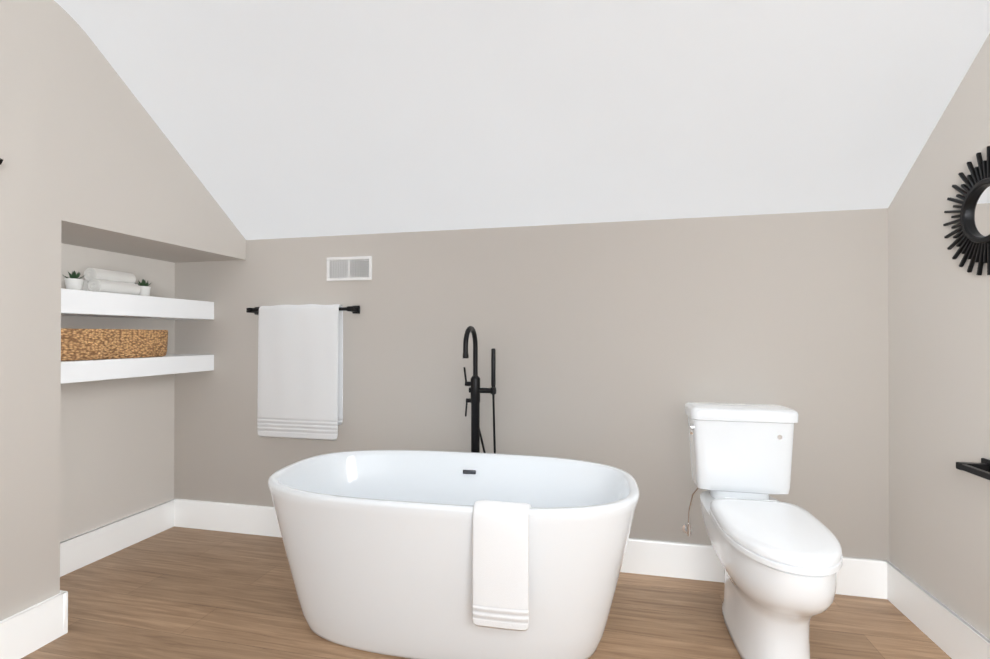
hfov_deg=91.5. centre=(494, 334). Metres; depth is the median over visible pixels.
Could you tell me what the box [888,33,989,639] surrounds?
wall
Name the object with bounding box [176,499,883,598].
baseboard
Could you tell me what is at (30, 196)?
wall
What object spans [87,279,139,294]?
rolls
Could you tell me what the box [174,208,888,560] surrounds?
wall
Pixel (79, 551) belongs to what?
baseboard
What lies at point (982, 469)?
paper holder
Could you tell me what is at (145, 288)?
plant pot
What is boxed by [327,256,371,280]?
air vent
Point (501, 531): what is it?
towel
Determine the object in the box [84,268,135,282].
rolls
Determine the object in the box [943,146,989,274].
sunburst mirror
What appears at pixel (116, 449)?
wall
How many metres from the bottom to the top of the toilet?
0.797 m
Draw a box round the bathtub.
[268,450,639,658]
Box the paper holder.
[956,458,989,479]
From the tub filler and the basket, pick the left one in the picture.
the basket
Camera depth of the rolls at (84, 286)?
2.21 m
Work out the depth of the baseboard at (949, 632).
1.71 m
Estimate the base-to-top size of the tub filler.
1.138 m
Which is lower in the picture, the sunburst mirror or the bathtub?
the bathtub
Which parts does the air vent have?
panel, panel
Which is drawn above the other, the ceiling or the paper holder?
the ceiling
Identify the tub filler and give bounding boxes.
[463,326,495,452]
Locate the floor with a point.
(180, 593)
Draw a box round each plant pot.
[63,270,84,289]
[135,279,150,295]
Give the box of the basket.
[61,328,167,360]
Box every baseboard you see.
[0,590,67,658]
[60,499,175,576]
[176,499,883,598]
[884,560,989,658]
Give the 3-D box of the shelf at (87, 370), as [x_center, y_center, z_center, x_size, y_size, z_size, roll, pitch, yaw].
[-1.821,0.158,2.299,0.270,0.089,0.940,0,0,12]
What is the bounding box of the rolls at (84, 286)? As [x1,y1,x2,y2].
[82,280,88,290]
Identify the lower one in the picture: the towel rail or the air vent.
the towel rail
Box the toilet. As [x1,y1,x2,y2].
[682,402,842,658]
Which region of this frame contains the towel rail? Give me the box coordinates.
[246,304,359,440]
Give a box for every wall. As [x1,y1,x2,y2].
[0,0,245,620]
[60,243,174,541]
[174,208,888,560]
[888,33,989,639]
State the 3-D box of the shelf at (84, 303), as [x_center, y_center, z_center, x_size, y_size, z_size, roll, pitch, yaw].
[-1.821,-0.134,2.301,0.270,0.100,0.940,0,0,12]
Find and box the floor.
[21,527,951,658]
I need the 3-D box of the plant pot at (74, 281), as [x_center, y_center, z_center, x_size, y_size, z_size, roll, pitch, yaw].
[-1.861,-0.234,2.132,0.077,0.097,0.071,0,0,12]
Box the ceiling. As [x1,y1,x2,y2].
[54,0,989,239]
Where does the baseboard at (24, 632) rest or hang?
attached to the wall at (30, 196)
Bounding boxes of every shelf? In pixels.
[61,288,213,319]
[61,354,213,383]

